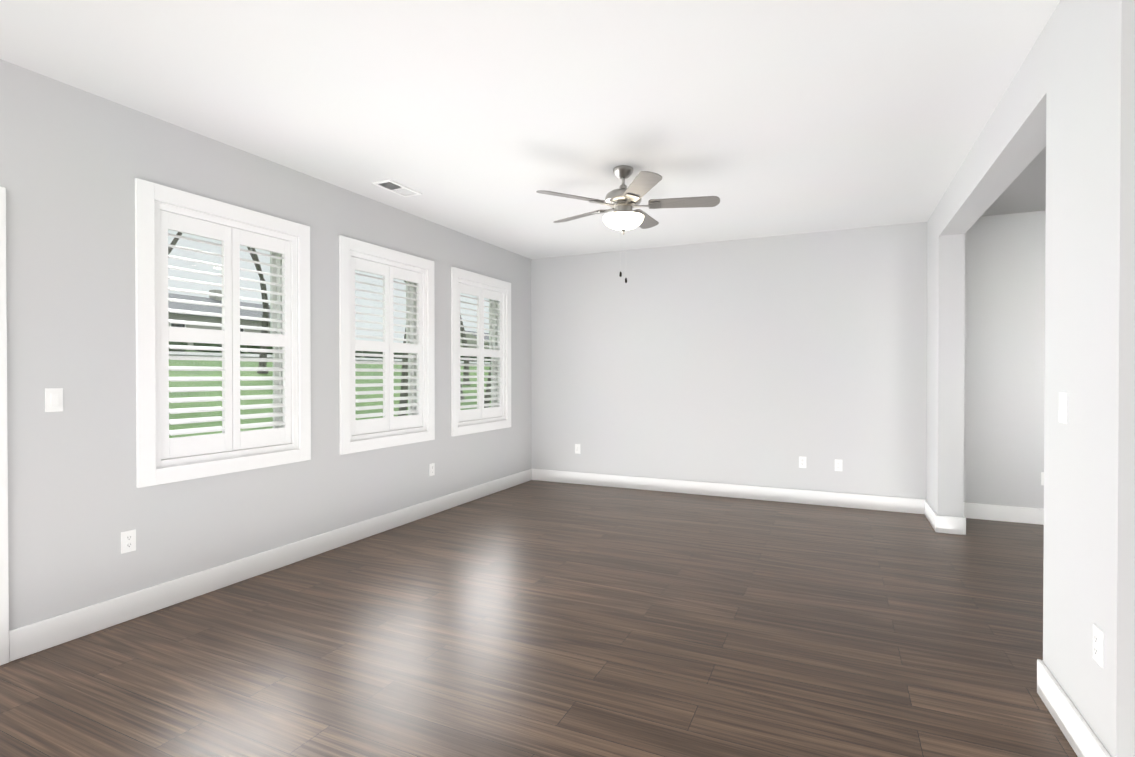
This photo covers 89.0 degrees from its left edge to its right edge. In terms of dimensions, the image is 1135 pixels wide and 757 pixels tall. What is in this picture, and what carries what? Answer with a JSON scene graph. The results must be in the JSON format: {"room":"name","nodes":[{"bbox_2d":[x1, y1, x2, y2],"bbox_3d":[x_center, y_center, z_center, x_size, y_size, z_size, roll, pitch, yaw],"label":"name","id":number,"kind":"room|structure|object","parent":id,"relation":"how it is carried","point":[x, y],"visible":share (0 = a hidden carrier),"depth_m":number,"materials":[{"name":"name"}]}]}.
{"room":"empty living room","nodes":[
{"label":"empty living room","id":0,"kind":"room"},
{"bbox_2d":[0,59,531,630],"bbox_3d":[-2.611,-0.076,2.736,0.180,2.740,10.235,0,0,25],"label":"wall","id":1,"kind":"structure","parent":0,"point":[74,163],"depth_m":3.08,"materials":[{"name":"grey paint"}]},
{"bbox_2d":[0,187,8,665],"bbox_3d":[-2.761,0.219,2.177,0.020,2.160,0.990,0,0,25],"label":"door frame","id":2,"kind":"structure","parent":1,"relation":"attached to","point":[4,618],"depth_m":2.61,"materials":[{"name":"white wood"}]},
{"bbox_2d":[45,388,62,411],"bbox_3d":[-2.481,0.104,2.790,0.012,0.114,0.070,0,0,25],"label":"light switch","id":3,"kind":"object","parent":1,"relation":"attached to","point":[53,399],"visible":1,"depth_m":2.79,"materials":[{"name":"white plastic"}]},
{"bbox_2d":[121,529,135,553],"bbox_3d":[-2.347,0.872,3.087,0.008,0.114,0.070,0,0,25],"label":"electrical outlet","id":4,"kind":"object","parent":1,"relation":"attached to","point":[128,541],"visible":1,"depth_m":3.08,"materials":[{"name":"white plastic"}]},
{"bbox_2d":[135,178,310,487],"bbox_3d":[-2.167,-0.248,3.661,0.195,1.670,1.130,0,0,25],"label":"window","id":5,"kind":"structure","parent":1,"relation":"in","point":[287,338],"depth_m":3.57,"materials":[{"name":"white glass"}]},
{"bbox_2d":[9,469,532,661],"bbox_3d":[-1.496,1.208,4.907,0.020,0.140,5.015,0,0,25],"label":"baseboard","id":6,"kind":"structure","parent":1,"relation":"attached to","point":[79,623],"depth_m":3.50,"materials":[{"name":"white wood"}]},
{"bbox_2d":[339,235,434,454],"bbox_3d":[-1.572,-0.258,4.940,0.195,1.670,1.130,0,0,25],"label":"window","id":7,"kind":"structure","parent":1,"relation":"in","point":[389,428],"depth_m":4.89,"materials":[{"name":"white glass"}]},
{"bbox_2d":[429,463,434,475],"bbox_3d":[-1.268,0.854,5.408,0.008,0.114,0.070,0,0,25],"label":"electrical outlet","id":8,"kind":"object","parent":1,"relation":"attached to","point":[432,469],"visible":1,"depth_m":5.41,"materials":[{"name":"white plastic"}]},
{"bbox_2d":[451,267,510,436],"bbox_3d":[-0.978,-0.267,6.219,0.195,1.670,1.130,0,0,25],"label":"window","id":9,"kind":"structure","parent":1,"relation":"in","point":[496,415],"depth_m":6.20,"materials":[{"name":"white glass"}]},
{"bbox_2d":[0,0,1059,258],"bbox_3d":[1.057,-1.493,1.020,8.270,0.120,10.235,0,0,25],"label":"ceiling","id":10,"kind":"structure","parent":0,"point":[484,120],"depth_m":2.95,"materials":[{"name":"white paint"}]},
{"bbox_2d":[372,179,421,196],"bbox_3d":[-1.298,-1.451,4.412,0.170,0.016,0.360,0,0,25],"label":"ceiling vent","id":11,"kind":"object","parent":10,"relation":"in","point":[396,187],"visible":1,"depth_m":4.39,"materials":[{"name":"white"}]},
{"bbox_2d":[536,165,719,282],"bbox_3d":[0.411,-1.057,4.052,1.255,0.795,1.208,0,0,25],"label":"fan","id":12,"kind":"object","parent":10,"relation":"hanging from","point":[623,200],"visible":1,"depth_m":3.93,"materials":[{"name":"silver metal"}]},
{"bbox_2d":[0,480,1077,756],"bbox_3d":[1.048,1.367,1.046,8.290,0.120,10.235,0,0,25],"label":"floor","id":13,"kind":"structure","parent":0,"point":[534,618],"depth_m":2.77,"materials":[{"name":"brown wood"}]},
{"bbox_2d":[531,210,1045,508],"bbox_3d":[3.258,-0.097,5.553,8.090,2.740,0.180,0,0,25],"label":"wall","id":14,"kind":"structure","parent":0,"point":[765,361],"depth_m":5.91,"materials":[{"name":"grey paint"}]},
{"bbox_2d":[575,444,579,453],"bbox_3d":[0.121,0.842,6.914,0.070,0.114,0.008,0,0,25],"label":"electrical outlet","id":15,"kind":"object","parent":14,"relation":"attached to","point":[577,448],"visible":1,"depth_m":6.91,"materials":[{"name":"white plastic"}]},
{"bbox_2d":[533,469,920,513],"bbox_3d":[1.468,1.197,6.287,4.174,0.140,0.016,0,0,25],"label":"baseboard","id":16,"kind":"structure","parent":14,"relation":"attached to","point":[860,501],"depth_m":6.11,"materials":[{"name":"white wood"}]},
{"bbox_2d":[799,456,805,467],"bbox_3d":[2.388,0.850,5.860,0.070,0.114,0.008,0,0,25],"label":"electrical outlet","id":17,"kind":"object","parent":14,"relation":"attached to","point":[802,462],"visible":1,"depth_m":5.86,"materials":[{"name":"white plastic"}]},
{"bbox_2d":[835,459,841,470],"bbox_3d":[2.688,0.862,5.721,0.070,0.114,0.008,0,0,25],"label":"electrical outlet","id":18,"kind":"object","parent":14,"relation":"attached to","point":[838,465],"visible":1,"depth_m":5.72,"materials":[{"name":"white plastic"}]},
{"bbox_2d":[963,502,1043,524],"bbox_3d":[5.113,1.210,4.590,3.506,0.140,0.020,0,0,25],"label":"baseboard","id":19,"kind":"structure","parent":14,"relation":"attached to","point":[1028,515],"depth_m":5.15,"materials":[{"name":"white wood"}]},
{"bbox_2d":[1041,472,1043,484],"bbox_3d":[4.175,0.877,5.030,0.070,0.114,0.008,0,0,25],"label":"electrical outlet","id":20,"kind":"object","parent":14,"relation":"attached to","point":[1042,478],"visible":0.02,"depth_m":5.04,"materials":[{"name":"white plastic"}]},
{"bbox_2d":[926,0,1134,756],"bbox_3d":[2.593,-0.082,3.532,0.180,2.740,4.045,0,0,25],"label":"wall","id":21,"kind":"structure","parent":0,"point":[1067,100],"depth_m":1.99,"materials":[{"name":"grey paint"}]},
{"bbox_2d":[921,499,940,532],"bbox_3d":[3.204,1.206,5.088,0.024,0.140,0.656,0,0,25],"label":"baseboard","id":22,"kind":"structure","parent":21,"relation":"attached to","point":[935,521],"depth_m":5.00,"materials":[{"name":"white wood"}]},
{"bbox_2d":[945,509,968,534],"bbox_3d":[3.381,1.207,5.005,0.024,0.140,0.656,0,0,25],"label":"baseboard","id":23,"kind":"structure","parent":21,"relation":"attached to","point":[958,523],"depth_m":4.73,"materials":[{"name":"white wood"}]},
{"bbox_2d":[1058,392,1066,423],"bbox_3d":[1.848,0.109,2.157,0.012,0.114,0.070,0,0,25],"label":"light switch","id":24,"kind":"object","parent":21,"relation":"attached to","point":[1062,414],"visible":1,"depth_m":2.14,"materials":[{"name":"white plastic"}]},
{"bbox_2d":[1037,659,1107,756],"bbox_3d":[1.805,1.229,2.073,0.020,0.140,0.676,0,0,25],"label":"baseboard","id":25,"kind":"structure","parent":21,"relation":"attached to","point":[1077,732],"depth_m":2.08,"materials":[{"name":"white wood"}]},
{"bbox_2d":[1093,623,1103,667],"bbox_3d":[1.710,0.861,1.863,0.008,0.114,0.070,0,0,25],"label":"electrical outlet","id":26,"kind":"object","parent":21,"relation":"attached to","point":[1098,641],"visible":1,"depth_m":1.85,"materials":[{"name":"white plastic"}]},
{"bbox_2d":[1097,749,1110,756],"bbox_3d":[3.329,1.238,0.961,3.722,0.140,0.016,0,0,25],"label":"baseboard","id":27,"kind":"structure","parent":21,"relation":"attached to","point":[1099,754],"depth_m":1.80,"materials":[{"name":"white wood"}]},
{"label":"outside","id":28,"kind":"structure","parent":0,"visible":0},
{"bbox_2d":[169,350,490,437],"bbox_3d":[-57.137,-0.145,59.464,146.490,3.909,220.000,0,0,25],"label":"lawn","id":29,"kind":"structure","parent":28,"point":[242,392],"depth_m":22.61,"materials":[{"name":"green plant"}]},
{"bbox_2d":[168,232,181,253],"bbox_3d":[-10.661,-4.750,13.935,11.053,11.927,10.325,0,0,25],"label":"tree","id":30,"kind":"object","parent":29,"relation":"on","point":[175,240],"depth_m":14.43,"materials":[{"name":"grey plant"}]},
{"bbox_2d":[168,290,269,345],"bbox_3d":[-29.700,-4.501,46.679,9.800,5.600,15.800,0,0,25],"label":"house","id":31,"kind":"structure","parent":29,"relation":"on","point":[181,306],"depth_m":44.06,"materials":[{"name":"grey"}]},
{"bbox_2d":[247,247,268,372],"bbox_3d":[-17.769,-7.200,28.194,6.915,13.895,8.614,0,0,25],"label":"tree","id":32,"kind":"object","parent":29,"relation":"on","point":[263,287],"depth_m":28.91,"materials":[{"name":"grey plant"}]},
{"bbox_2d":[169,351,489,363],"bbox_3d":[-20.541,-1.605,42.445,2.400,0.316,220.000,0,0,25],"label":"road","id":33,"kind":"structure","parent":29,"relation":"on","point":[244,355],"depth_m":38.45,"materials":[{"name":"grey asphalt"}]},
{"bbox_2d":[169,342,490,361],"bbox_3d":[-26.152,-2.385,37.000,2.584,2.131,87.600,0,0,25],"label":"hedge","id":34,"kind":"object","parent":29,"relation":"on","point":[217,345],"depth_m":42.57,"materials":[{"name":"green plant"}]},
{"bbox_2d":[398,328,407,415],"bbox_3d":[-1.942,-3.861,14.009,7.280,11.232,9.118,0,0,25],"label":"tree","id":35,"kind":"object","parent":29,"relation":"on","point":[403,387],"depth_m":13.18,"materials":[{"name":"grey plant"}]},
{"bbox_2d":[404,281,463,399],"bbox_3d":[-9.257,-4.859,27.943,9.641,11.631,8.833,0,0,25],"label":"tree","id":36,"kind":"object","parent":29,"relation":"on","point":[461,397],"depth_m":26.30,"materials":[{"name":"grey plant"}]},
{"bbox_2d":[460,315,469,384],"bbox_3d":[-9.137,-6.175,33.947,6.584,13.136,9.759,0,0,25],"label":"tree","id":37,"kind":"object","parent":29,"relation":"on","point":[465,361],"depth_m":34.36,"materials":[{"name":"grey plant"}]},
{"bbox_2d":[460,331,488,348],"bbox_3d":[-12.095,-4.819,88.118,9.800,5.600,13.800,0,0,25],"label":"house","id":38,"kind":"structure","parent":29,"relation":"on","point":[473,341],"depth_m":81.31,"materials":[{"name":"grey"}]},
{"bbox_2d":[484,362,490,407],"bbox_3d":[-1.584,-4.224,18.282,6.720,11.636,9.486,0,0,25],"label":"tree","id":39,"kind":"object","parent":29,"relation":"on","point":[488,390],"depth_m":19.27,"materials":[{"name":"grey plant"}]}
]}

